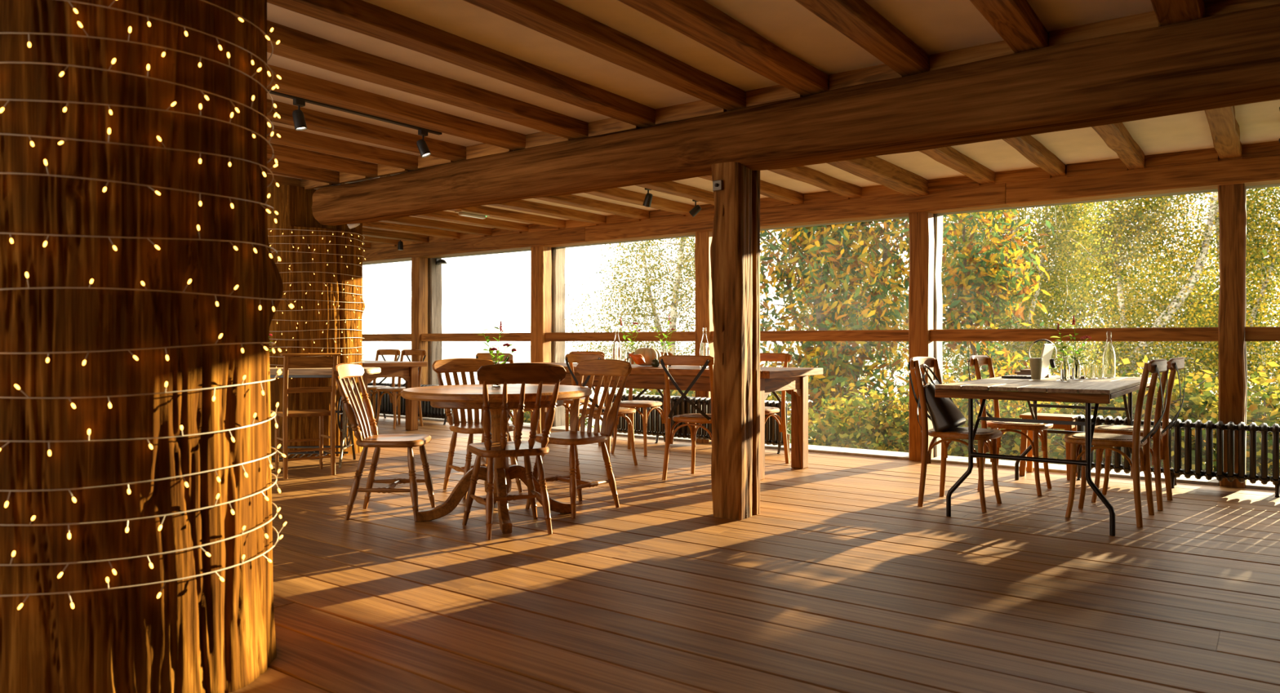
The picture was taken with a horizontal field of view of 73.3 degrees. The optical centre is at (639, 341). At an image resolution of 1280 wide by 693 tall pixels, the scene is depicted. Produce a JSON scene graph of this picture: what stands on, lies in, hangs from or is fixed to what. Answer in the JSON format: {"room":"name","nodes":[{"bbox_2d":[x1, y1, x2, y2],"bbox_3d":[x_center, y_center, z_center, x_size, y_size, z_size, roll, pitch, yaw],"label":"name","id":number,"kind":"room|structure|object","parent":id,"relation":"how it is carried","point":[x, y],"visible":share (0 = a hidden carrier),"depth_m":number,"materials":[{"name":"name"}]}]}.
{"room":"restaurant","nodes":[
{"label":"restaurant","id":0,"kind":"room"},
{"bbox_2d":[229,416,1279,692],"bbox_3d":[-2.989,1.170,5.291,16.100,0.301,10.550,0,0,36],"label":"floor","id":1,"kind":"structure","parent":0,"point":[840,582],"depth_m":3.67,"materials":[{"name":"brown wood"}]},
{"bbox_2d":[0,0,283,692],"bbox_3d":[-1.663,-0.205,2.671,0.998,2.470,1.000,0,0,-8],"label":"pillar","id":2,"kind":"structure","parent":1,"relation":"on","point":[204,633],"depth_m":2.30,"materials":[{"name":"brown wood"}]},
{"bbox_2d":[0,0,293,609],"bbox_3d":[-1.645,-0.164,2.660,1.037,1.719,1.038,0,0,0],"label":"fairy lights","id":3,"kind":"object","parent":2,"relation":"attached to","point":[75,11],"visible":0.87,"depth_m":2.31,"materials":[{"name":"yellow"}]},
{"bbox_2d":[274,353,342,479],"bbox_3d":[-2.568,0.555,6.596,0.430,0.931,0.460,0,0,-34],"label":"chair","id":4,"kind":"object","parent":1,"relation":"on","point":[288,362],"visible":0.98,"depth_m":6.48,"materials":[{"name":"brown wood"}]},
{"bbox_2d":[280,353,342,355],"bbox_3d":[-2.460,0.099,6.434,0.430,0.018,0.070,0,0,-34],"label":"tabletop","id":5,"kind":"object","parent":4,"relation":"attached to","point":[281,354],"depth_m":6.40,"materials":[{"name":"brown wood"}]},
{"bbox_2d":[266,185,364,458],"bbox_3d":[-3.053,-0.163,7.933,0.972,2.385,0.972,0,0,36],"label":"pillar","id":6,"kind":"structure","parent":1,"relation":"on","point":[293,204],"depth_m":7.50,"materials":[{"name":"brown wood"}]},
{"bbox_2d":[267,228,366,378],"bbox_3d":[-3.052,-0.345,7.915,1.005,1.338,1.008,0,0,36],"label":"fairy lights","id":7,"kind":"object","parent":6,"relation":"attached to","point":[268,228],"visible":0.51,"depth_m":7.54,"materials":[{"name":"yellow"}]},
{"bbox_2d":[346,223,359,228],"bbox_3d":[-2.552,-1.039,7.662,0.110,0.074,0.051,0,0,14],"label":"security camera","id":8,"kind":"object","parent":6,"relation":"attached to","point":[350,225],"visible":0.55,"depth_m":7.65,"materials":[{"name":"white plastic"}]},
{"bbox_2d":[269,367,381,467],"bbox_3d":[-2.770,0.615,7.052,1.216,0.790,0.512,0,0,-6],"label":"table","id":9,"kind":"object","parent":1,"relation":"on","point":[292,372],"visible":0.31,"depth_m":6.97,"materials":[{"name":"brown wood"}]},
{"bbox_2d":[367,349,400,424],"bbox_3d":[-3.271,0.561,10.593,0.456,0.924,0.508,0,0,36],"label":"chair","id":10,"kind":"object","parent":1,"relation":"on","point":[380,352],"visible":0.52,"depth_m":10.71,"materials":[{"name":"brown wood"}]},
{"bbox_2d":[333,363,435,521],"bbox_3d":[-1.511,0.576,5.080,0.516,0.894,0.473,0,0,0],"label":"chair","id":11,"kind":"object","parent":1,"relation":"on","point":[358,419],"visible":1,"depth_m":5.04,"materials":[{"name":"brown wood"}]},
{"bbox_2d":[362,360,426,430],"bbox_3d":[-3.468,0.627,10.091,1.920,0.786,0.866,0,0,36],"label":"table","id":12,"kind":"object","parent":1,"relation":"on","point":[407,371],"visible":0.32,"depth_m":9.77,"materials":[{"name":"brown wood"}]},
{"bbox_2d":[375,349,426,428],"bbox_3d":[-2.877,0.561,10.301,0.456,0.924,0.508,0,0,36],"label":"chair","id":13,"kind":"object","parent":1,"relation":"on","point":[421,353],"visible":0.8,"depth_m":10.29,"materials":[{"name":"brown wood"}]},
{"bbox_2d":[367,382,454,424],"bbox_3d":[-3.142,0.787,11.157,2.137,0.483,0.187,0,0,36],"label":"radiator","id":14,"kind":"object","parent":1,"relation":"on","point":[386,407],"visible":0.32,"depth_m":11.00,"materials":[{"name":"black metal"}]},
{"bbox_2d":[431,358,522,498],"bbox_3d":[-1.114,0.571,5.885,0.474,0.903,0.517,0,0,-36],"label":"chair","id":15,"kind":"object","parent":1,"relation":"on","point":[454,366],"visible":0.47,"depth_m":5.92,"materials":[{"name":"brown wood"}]},
{"bbox_2d":[400,383,591,533],"bbox_3d":[-0.826,0.648,5.003,1.090,0.746,1.090,0,0,36],"label":"pedestal table","id":16,"kind":"object","parent":1,"relation":"on","point":[459,396],"visible":0.8,"depth_m":4.86,"materials":[{"name":"brown wood"}]},
{"bbox_2d":[491,361,500,386],"bbox_3d":[-0.870,0.199,5.197,0.055,0.152,0.055,0,0,36],"label":"glass vase","id":17,"kind":"object","parent":16,"relation":"on","point":[496,362],"visible":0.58,"depth_m":5.18,"materials":[{"name":"glass"}]},
{"bbox_2d":[480,320,516,364],"bbox_3d":[-0.863,0.070,5.194,0.237,0.387,0.139,0,0,2],"label":"flower sprig","id":18,"kind":"object","parent":17,"relation":"in","point":[491,350],"visible":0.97,"depth_m":5.19,"materials":[{"name":"green plant"}]},
{"bbox_2d":[475,352,544,461],"bbox_3d":[-1.129,0.561,7.554,0.456,0.924,0.508,0,0,38],"label":"chair","id":19,"kind":"object","parent":1,"relation":"on","point":[479,355],"visible":0.23,"depth_m":7.37,"materials":[{"name":"brown wood"}]},
{"bbox_2d":[462,362,566,539],"bbox_3d":[-0.692,0.567,4.636,0.474,0.913,0.518,0,0,-23],"label":"chair","id":20,"kind":"object","parent":1,"relation":"on","point":[522,373],"visible":1,"depth_m":4.49,"materials":[{"name":"brown wood"}]},
{"bbox_2d":[546,351,604,445],"bbox_3d":[-0.655,0.561,8.396,0.456,0.924,0.508,0,0,36],"label":"chair","id":21,"kind":"object","parent":1,"relation":"on","point":[567,402],"visible":0.22,"depth_m":8.44,"materials":[{"name":"brown wood"}]},
{"bbox_2d":[525,359,631,518],"bbox_3d":[-0.370,0.568,5.273,0.474,0.910,0.518,0,0,42],"label":"chair","id":22,"kind":"object","parent":1,"relation":"on","point":[602,367],"visible":0.94,"depth_m":5.30,"materials":[{"name":"brown wood"}]},
{"bbox_2d":[564,353,637,465],"bbox_3d":[-0.304,0.561,7.044,0.456,0.924,0.508,0,0,42],"label":"chair","id":23,"kind":"object","parent":1,"relation":"on","point":[571,358],"visible":0.52,"depth_m":6.95,"materials":[{"name":"brown wood"}]},
{"bbox_2d":[610,351,672,456],"bbox_3d":[0.005,0.561,7.919,0.456,0.924,0.508,0,0,30],"label":"chair","id":24,"kind":"object","parent":1,"relation":"on","point":[631,403],"visible":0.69,"depth_m":7.82,"materials":[{"name":"brown wood"}]},
{"bbox_2d":[498,362,822,479],"bbox_3d":[-0.050,0.617,7.481,3.120,0.806,0.916,0,0,36],"label":"table","id":25,"kind":"object","parent":1,"relation":"on","point":[794,380],"visible":0.46,"depth_m":6.87,"materials":[{"name":"brown wood"}]},
{"bbox_2d":[612,328,622,360],"bbox_3d":[-0.198,0.053,7.399,0.080,0.322,0.080,0,0,36],"label":"glass bottle","id":26,"kind":"object","parent":25,"relation":"on","point":[616,349],"visible":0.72,"depth_m":7.37,"materials":[{"name":"glass"}]},
{"bbox_2d":[624,348,631,363],"bbox_3d":[-0.102,0.138,7.191,0.055,0.152,0.055,0,0,36],"label":"glass vase","id":27,"kind":"object","parent":25,"relation":"on","point":[627,357],"visible":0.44,"depth_m":7.17,"materials":[{"name":"glass"}]},
{"bbox_2d":[617,317,640,350],"bbox_3d":[-0.092,0.003,7.189,0.178,0.399,0.165,0,0,36],"label":"flower sprig","id":28,"kind":"object","parent":27,"relation":"in","point":[620,322],"visible":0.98,"depth_m":7.19,"materials":[{"name":"green plant"}]},
{"bbox_2d":[627,352,645,364],"bbox_3d":[-0.025,0.141,7.047,0.135,0.098,0.086,0,0,-29],"label":"gourd","id":29,"kind":"object","parent":25,"relation":"on","point":[637,358],"visible":1,"depth_m":7.03,"materials":[{"name":"orange plant"}]},
{"bbox_2d":[633,345,661,365],"bbox_3d":[0.062,0.121,7.331,0.242,0.176,0.243,0,0,36],"label":"pumpkin","id":30,"kind":"object","parent":25,"relation":"on","point":[649,354],"visible":0.71,"depth_m":7.24,"materials":[{"name":"plant"}]},
{"bbox_2d":[651,357,659,367],"bbox_3d":[0.126,0.174,7.072,0.071,0.077,0.072,0,0,36],"label":"gourd","id":31,"kind":"object","parent":25,"relation":"on","point":[655,362],"visible":0.96,"depth_m":7.04,"materials":[{"name":"green plant"}]},
{"bbox_2d":[662,348,668,367],"bbox_3d":[0.210,0.138,7.059,0.055,0.152,0.055,0,0,36],"label":"glass vase","id":32,"kind":"object","parent":25,"relation":"on","point":[665,350],"visible":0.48,"depth_m":7.04,"materials":[{"name":"glass"}]},
{"bbox_2d":[652,315,676,350],"bbox_3d":[0.207,-0.009,7.046,0.187,0.422,0.179,0,0,36],"label":"flower sprig","id":33,"kind":"object","parent":32,"relation":"in","point":[668,320],"visible":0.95,"depth_m":7.06,"materials":[{"name":"green plant"}]},
{"bbox_2d":[699,328,709,368],"bbox_3d":[0.519,0.053,6.905,0.080,0.322,0.080,0,0,36],"label":"glass bottle","id":34,"kind":"object","parent":25,"relation":"on","point":[704,348],"visible":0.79,"depth_m":6.88,"materials":[{"name":"glass"}]},
{"bbox_2d":[658,355,714,479],"bbox_3d":[0.441,0.561,6.355,0.456,0.924,0.508,0,0,32],"label":"chair","id":35,"kind":"object","parent":1,"relation":"on","point":[690,420],"visible":0.72,"depth_m":6.23,"materials":[{"name":"brown wood"}]},
{"bbox_2d":[604,392,790,453],"bbox_3d":[0.508,0.787,8.457,2.137,0.483,0.187,0,0,36],"label":"radiator","id":36,"kind":"object","parent":1,"relation":"on","point":[655,427],"visible":0.41,"depth_m":8.47,"materials":[{"name":"black metal"}]},
{"bbox_2d":[710,161,759,519],"bbox_3d":[0.550,-0.005,5.046,0.216,2.050,0.288,0,0,36],"label":"timber post","id":37,"kind":"object","parent":1,"relation":"on","point":[735,247],"visible":1,"depth_m":4.96,"materials":[{"name":"brown wood"}]},
{"bbox_2d":[760,352,791,463],"bbox_3d":[0.969,0.561,7.194,0.456,0.924,0.508,0,0,36],"label":"chair","id":38,"kind":"object","parent":1,"relation":"on","point":[764,357],"visible":0.34,"depth_m":7.18,"materials":[{"name":"brown wood"}]},
{"bbox_2d":[907,356,1002,512],"bbox_3d":[1.986,0.561,5.397,0.508,0.924,0.456,0,0,36],"label":"chair","id":39,"kind":"object","parent":1,"relation":"on","point":[984,436],"visible":0.8,"depth_m":5.32,"materials":[{"name":"brown wood"}]},
{"bbox_2d":[915,364,966,431],"bbox_3d":[1.892,0.360,5.437,0.288,0.434,0.347,0,0,34],"label":"leather bag","id":40,"kind":"object","parent":39,"relation":"on","point":[944,415],"visible":0.78,"depth_m":5.30,"materials":[{"name":"leather"}]},
{"bbox_2d":[968,355,1053,495],"bbox_3d":[2.567,0.561,5.948,0.508,0.924,0.456,0,0,35],"label":"chair","id":41,"kind":"object","parent":1,"relation":"on","point":[975,361],"visible":0.71,"depth_m":5.87,"materials":[{"name":"brown wood"}]},
{"bbox_2d":[934,375,1151,536],"bbox_3d":[2.676,0.637,5.534,0.928,0.766,1.966,0,0,36],"label":"folding table","id":42,"kind":"object","parent":1,"relation":"on","point":[1104,389],"visible":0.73,"depth_m":4.90,"materials":[{"name":"brown wood"}]},
{"bbox_2d":[1001,343,1053,378],"bbox_3d":[2.691,0.135,5.961,0.278,0.233,0.305,0,0,36],"label":"laptop","id":43,"kind":"object","parent":42,"relation":"on","point":[1047,349],"visible":0.91,"depth_m":5.89,"materials":[{"name":"silver plastic"}]},
{"bbox_2d":[1028,338,1057,368],"bbox_3d":[2.706,0.083,5.779,0.172,0.196,0.058,0,0,36],"label":"headphones","id":44,"kind":"object","parent":43,"relation":"hanging from","point":[1052,363],"visible":0.75,"depth_m":5.74,"materials":[{"name":"black plastic"}]},
{"bbox_2d":[1049,358,1055,368],"bbox_3d":[2.756,0.147,5.742,0.035,0.068,0.058,0,0,36],"label":"ear cup","id":45,"kind":"object","parent":44,"relation":"on","point":[1052,363],"depth_m":5.72,"materials":[{"name":"black plastic"}]},
{"bbox_2d":[1017,373,1051,377],"bbox_3d":[2.836,0.244,6.186,0.210,0.018,0.150,0,0,31],"label":"notebook","id":46,"kind":"object","parent":42,"relation":"on","point":[1048,375],"visible":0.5,"depth_m":6.14,"materials":[{"name":"paper"}]},
{"bbox_2d":[1014,371,1050,374],"bbox_3d":[2.828,0.227,6.192,0.210,0.016,0.150,0,0,36],"label":"notebook","id":47,"kind":"object","parent":46,"relation":"on","point":[1015,372],"visible":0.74,"depth_m":6.17,"materials":[{"name":"paper"}]},
{"bbox_2d":[1020,368,1050,372],"bbox_3d":[2.844,0.211,6.181,0.170,0.016,0.130,0,0,41],"label":"notebook","id":48,"kind":"object","parent":47,"relation":"on","point":[1021,370],"visible":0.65,"depth_m":6.17,"materials":[{"name":"paper"}]},
{"bbox_2d":[1029,357,1042,379],"bbox_3d":[2.607,0.181,5.659,0.078,0.144,0.078,0,0,36],"label":"cup","id":49,"kind":"object","parent":42,"relation":"on","point":[1036,363],"visible":1,"depth_m":5.63,"materials":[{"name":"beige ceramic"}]},
{"bbox_2d":[1060,357,1070,381],"bbox_3d":[2.696,0.177,5.450,0.055,0.152,0.055,0,0,36],"label":"glass vase","id":50,"kind":"object","parent":42,"relation":"on","point":[1064,367],"visible":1,"depth_m":5.43,"materials":[{"name":"glass"}]},
{"bbox_2d":[1051,323,1073,364],"bbox_3d":[2.689,0.062,5.463,0.132,0.357,0.111,0,0,-1],"label":"flower sprig","id":51,"kind":"object","parent":50,"relation":"in","point":[1058,329],"visible":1,"depth_m":5.47,"materials":[{"name":"green plant"}]},
{"bbox_2d":[1071,356,1080,379],"bbox_3d":[2.919,0.177,5.752,0.055,0.152,0.055,0,0,36],"label":"glass vase","id":52,"kind":"object","parent":42,"relation":"on","point":[1076,366],"visible":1,"depth_m":5.73,"materials":[{"name":"glass"}]},
{"bbox_2d":[1065,315,1093,364],"bbox_3d":[2.939,0.033,5.752,0.182,0.417,0.119,0,0,4],"label":"flower sprig","id":53,"kind":"object","parent":52,"relation":"in","point":[1086,337],"visible":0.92,"depth_m":5.75,"materials":[{"name":"green plant"}]},
{"bbox_2d":[1082,364,1095,378],"bbox_3d":[3.074,0.208,5.886,0.078,0.090,0.078,0,0,36],"label":"drinking glass","id":54,"kind":"object","parent":42,"relation":"on","point":[1088,370],"visible":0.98,"depth_m":5.86,"materials":[{"name":"clear glass"}]},
{"bbox_2d":[1093,364,1105,377],"bbox_3d":[3.170,0.208,5.940,0.078,0.090,0.078,0,0,36],"label":"drinking glass","id":55,"kind":"object","parent":42,"relation":"on","point":[1099,369],"visible":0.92,"depth_m":5.91,"materials":[{"name":"clear glass"}]},
{"bbox_2d":[1102,331,1115,377],"bbox_3d":[3.250,0.092,5.955,0.080,0.322,0.080,0,0,36],"label":"glass bottle","id":56,"kind":"object","parent":42,"relation":"on","point":[1108,355],"visible":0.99,"depth_m":5.93,"materials":[{"name":"clear glass"}]},
{"bbox_2d":[1019,412,1079,479],"bbox_3d":[3.110,0.789,6.531,0.370,0.463,0.270,0,0,36],"label":"wooden stool","id":57,"kind":"object","parent":1,"relation":"on","point":[1048,416],"visible":0.52,"depth_m":6.50,"materials":[{"name":"brown wood"}]},
{"bbox_2d":[1064,359,1168,527],"bbox_3d":[2.753,0.561,4.984,0.508,0.924,0.456,0,0,38],"label":"chair","id":58,"kind":"object","parent":1,"relation":"on","point":[1100,440],"visible":0.9,"depth_m":4.91,"materials":[{"name":"brown wood"}]},
{"bbox_2d":[1091,357,1185,510],"bbox_3d":[3.151,0.561,5.454,0.508,0.924,0.456,0,0,38],"label":"chair","id":59,"kind":"object","parent":1,"relation":"on","point":[1160,451],"visible":0.73,"depth_m":5.43,"materials":[{"name":"brown wood"}]},
{"bbox_2d":[1075,414,1279,497],"bbox_3d":[4.000,0.787,5.873,1.844,0.483,0.187,0,0,36],"label":"radiator","id":60,"kind":"object","parent":1,"relation":"on","point":[1188,424],"visible":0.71,"depth_m":5.88,"materials":[{"name":"black metal"}]},
{"bbox_2d":[266,0,1279,249],"bbox_3d":[-2.990,-1.404,5.290,16.100,0.352,10.552,0,0,36],"label":"ceiling","id":61,"kind":"structure","parent":0,"point":[492,77],"depth_m":4.59,"materials":[{"name":"beige paint"}]},
{"bbox_2d":[266,89,441,157],"bbox_3d":[-2.171,-1.333,4.791,0.090,0.199,2.720,0,0,36],"label":"track light","id":62,"kind":"object","parent":61,"relation":"attached to","point":[300,123],"visible":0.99,"depth_m":5.25,"materials":[{"name":"black plastic"}]},
{"bbox_2d":[397,240,403,250],"bbox_3d":[-3.038,-1.254,10.907,0.068,0.190,0.120,0,0,36],"label":"track light","id":63,"kind":"object","parent":61,"relation":"attached to","point":[400,246],"visible":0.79,"depth_m":10.88,"materials":[{"name":"black plastic"}]},
{"bbox_2d":[454,210,489,218],"bbox_3d":[-1.665,-1.256,8.559,0.100,0.040,0.380,0,0,36],"label":"recessed light","id":64,"kind":"object","parent":61,"relation":"in","point":[463,213],"visible":1,"depth_m":8.51,"materials":[{"name":"white plastic"}]},
{"bbox_2d":[457,212,486,218],"bbox_3d":[-1.668,-1.250,8.555,0.064,0.028,0.330,0,0,36],"label":"diffuser","id":65,"kind":"object","parent":64,"relation":"attached to","point":[473,215],"depth_m":8.53,"materials":[{"name":"plastic"}]},
{"bbox_2d":[643,188,701,217],"bbox_3d":[0.293,-1.249,7.683,0.118,0.199,1.100,0,0,36],"label":"track light","id":66,"kind":"object","parent":61,"relation":"attached to","point":[648,198],"visible":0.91,"depth_m":7.37,"materials":[{"name":"black plastic"}]},
{"bbox_2d":[311,3,1279,226],"bbox_3d":[0.901,-1.174,4.815,9.280,0.360,0.409,0,0,36],"label":"ceiling beam","id":67,"kind":"structure","parent":61,"relation":"attached to","point":[1233,59],"depth_m":4.32,"materials":[{"name":"brown wood"}]},
{"bbox_2d":[362,155,1279,488],"bbox_3d":[-0.009,-0.024,9.318,16.096,2.656,0.470,0,0,36],"label":"windows","id":68,"kind":"structure","parent":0,"point":[1231,178],"depth_m":7.35,"materials":[{"name":"brown wood"}]},
{"bbox_2d":[362,333,411,418],"bbox_3d":[-3.714,-0.035,12.044,2.180,2.170,0.335,0,0,36],"label":"window","id":69,"kind":"structure","parent":68,"relation":"attached to","point":[367,337],"depth_m":11.64,"materials":[{"name":"brown wood"}]},
{"bbox_2d":[435,258,447,264],"bbox_3d":[-2.637,-1.060,11.406,0.162,0.080,0.142,0,0,36],"label":"wall lamp","id":70,"kind":"object","parent":68,"relation":"attached to","point":[438,261],"visible":1,"depth_m":11.36,"materials":[{"name":"metal"}]},
{"bbox_2d":[421,333,530,428],"bbox_3d":[-1.974,-0.035,10.757,2.160,2.170,0.335,0,0,36],"label":"window","id":71,"kind":"structure","parent":68,"relation":"attached to","point":[446,336],"depth_m":10.66,"materials":[{"name":"brown wood"}]},
{"bbox_2d":[545,331,698,443],"bbox_3d":[-0.177,-0.035,9.427,2.240,2.170,0.335,0,0,36],"label":"window","id":72,"kind":"structure","parent":68,"relation":"attached to","point":[675,335],"depth_m":9.25,"materials":[{"name":"brown wood"}]},
{"bbox_2d":[709,329,908,460],"bbox_3d":[1.601,-0.035,8.111,2.175,2.170,0.335,0,0,36],"label":"window","id":73,"kind":"structure","parent":68,"relation":"attached to","point":[855,335],"depth_m":7.80,"materials":[{"name":"brown wood"}]},
{"bbox_2d":[929,327,1219,486],"bbox_3d":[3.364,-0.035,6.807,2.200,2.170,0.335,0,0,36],"label":"railing","id":74,"kind":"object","parent":68,"relation":"attached to","point":[1135,334],"depth_m":6.64,"materials":[{"name":"brown wood"}]},
{"bbox_2d":[1244,326,1279,490],"bbox_3d":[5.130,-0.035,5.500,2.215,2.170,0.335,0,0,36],"label":"railing","id":75,"kind":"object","parent":68,"relation":"attached to","point":[1251,333],"depth_m":5.95,"materials":[{"name":"brown wood"}]},
{"label":"outside","id":76,"kind":"structure","parent":0,"visible":0},
{"bbox_2d":[362,343,1279,468],"bbox_3d":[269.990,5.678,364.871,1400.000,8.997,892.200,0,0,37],"label":"ground","id":77,"kind":"structure","parent":76,"point":[522,354],"depth_m":337.56,"materials":[{"name":"green plant"}]},
{"bbox_2d":[509,402,594,427],"bbox_3d":[-2.457,2.036,22.867,2.837,1.999,2.670,0,0,6],"label":"shrub","id":78,"kind":"object","parent":77,"relation":"on","point":[526,414],"visible":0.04,"depth_m":22.61,"materials":[{"name":"green plant"}]},
{"bbox_2d":[626,388,688,396],"bbox_3d":[0.871,1.413,16.376,2.682,2.208,1.985,0,0,31],"label":"shrub","id":79,"kind":"object","parent":77,"relation":"on","point":[654,391],"visible":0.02,"depth_m":16.26,"materials":[{"name":"green plant"}]},
{"bbox_2d":[564,236,768,398],"bbox_3d":[0.629,-1.215,22.283,4.198,9.530,5.853,0,0,-44],"label":"birch tree","id":80,"kind":"object","parent":77,"relation":"on","point":[676,298],"visible":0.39,"depth_m":21.93,"materials":[{"name":"green plant"}]},
{"bbox_2d":[670,362,791,442],"bbox_3d":[1.404,1.377,13.676,2.474,2.299,1.992,0,0,36],"label":"shrub","id":81,"kind":"object","parent":77,"relation":"on","point":[691,393],"visible":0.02,"depth_m":13.44,"materials":[{"name":"green plant"}]},
{"bbox_2d":[770,232,908,384],"bbox_3d":[18.834,-2.421,73.043,17.923,16.345,10.960,0,0,39],"label":"tree","id":82,"kind":"object","parent":77,"relation":"on","point":[809,309],"visible":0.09,"depth_m":71.98,"materials":[{"name":"green plant"}]},
{"bbox_2d":[789,367,909,452],"bbox_3d":[3.157,1.403,12.432,2.165,2.050,2.445,0,0,36],"label":"shrub","id":83,"kind":"object","parent":77,"relation":"on","point":[844,433],"visible":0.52,"depth_m":12.17,"materials":[{"name":"green plant"}]},
{"bbox_2d":[760,213,971,451],"bbox_3d":[4.194,-1.129,18.918,5.811,8.704,4.096,0,0,36],"label":"tree","id":84,"kind":"object","parent":77,"relation":"on","point":[814,246],"visible":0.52,"depth_m":18.35,"materials":[{"name":"green plant"}]},
{"bbox_2d":[871,368,1052,462],"bbox_3d":[4.502,1.312,12.020,2.156,1.876,2.548,0,0,-44],"label":"shrub","id":85,"kind":"object","parent":77,"relation":"on","point":[955,448],"visible":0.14,"depth_m":11.71,"materials":[{"name":"green plant"}]},
{"bbox_2d":[898,207,1062,444],"bbox_3d":[7.601,-0.360,18.985,3.057,7.229,3.194,0,0,-26],"label":"tree","id":86,"kind":"object","parent":77,"relation":"on","point":[999,279],"visible":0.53,"depth_m":18.70,"materials":[{"name":"green plant"}]},
{"bbox_2d":[880,200,1139,439],"bbox_3d":[10.702,-2.224,25.215,6.718,11.620,5.870,0,0,42],"label":"birch tree","id":87,"kind":"object","parent":77,"relation":"on","point":[1067,224],"visible":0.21,"depth_m":24.00,"materials":[{"name":"green plant"}]},
{"bbox_2d":[945,213,1167,375],"bbox_3d":[29.964,-2.303,65.246,17.676,16.242,11.419,0,0,22],"label":"tree","id":88,"kind":"object","parent":77,"relation":"on","point":[1099,305],"visible":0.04,"depth_m":62.03,"materials":[{"name":"green plant"}]},
{"bbox_2d":[985,358,1133,464],"bbox_3d":[5.648,1.433,11.428,2.552,2.449,2.202,0,0,3],"label":"shrub","id":89,"kind":"object","parent":77,"relation":"on","point":[1058,451],"visible":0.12,"depth_m":11.23,"materials":[{"name":"green plant"}]},
{"bbox_2d":[1040,191,1272,404],"bbox_3d":[27.704,-4.117,47.509,8.316,18.523,12.013,0,0,-35],"label":"birch tree","id":90,"kind":"object","parent":77,"relation":"on","point":[1152,227],"visible":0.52,"depth_m":46.71,"materials":[{"name":"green plant"}]},
{"bbox_2d":[1080,355,1272,475],"bbox_3d":[6.464,1.356,10.736,2.087,2.396,2.500,0,0,-21],"label":"shrub","id":91,"kind":"object","parent":77,"relation":"on","point":[1194,409],"visible":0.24,"depth_m":10.28,"materials":[{"name":"green plant"}]},
{"bbox_2d":[1087,212,1279,393],"bbox_3d":[42.699,-2.166,64.958,18.704,16.637,12.230,0,0,37],"label":"tree","id":92,"kind":"object","parent":77,"relation":"on","point":[1213,267],"visible":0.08,"depth_m":64.93,"materials":[{"name":"green plant"}]},
{"bbox_2d":[1148,186,1279,425],"bbox_3d":[32.522,-3.974,45.514,9.687,20.015,7.897,0,0,33],"label":"birch tree","id":93,"kind":"object","parent":77,"relation":"on","point":[1254,206],"visible":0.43,"depth_m":44.90,"materials":[{"name":"green plant"}]},
{"bbox_2d":[1151,361,1279,475],"bbox_3d":[7.051,1.269,9.998,2.494,2.078,2.245,0,0,34],"label":"shrub","id":94,"kind":"object","parent":77,"relation":"on","point":[1256,414],"visible":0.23,"depth_m":9.71,"materials":[{"name":"green plant"}]},
{"bbox_2d":[1261,247,1279,261],"bbox_3d":[10.476,-1.197,8.677,6.753,6.781,4.431,0,0,39],"label":"maple tree","id":95,"kind":"object","parent":77,"relation":"on","point":[1263,251],"visible":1,"depth_m":10.33,"materials":[{"name":"green plant"}]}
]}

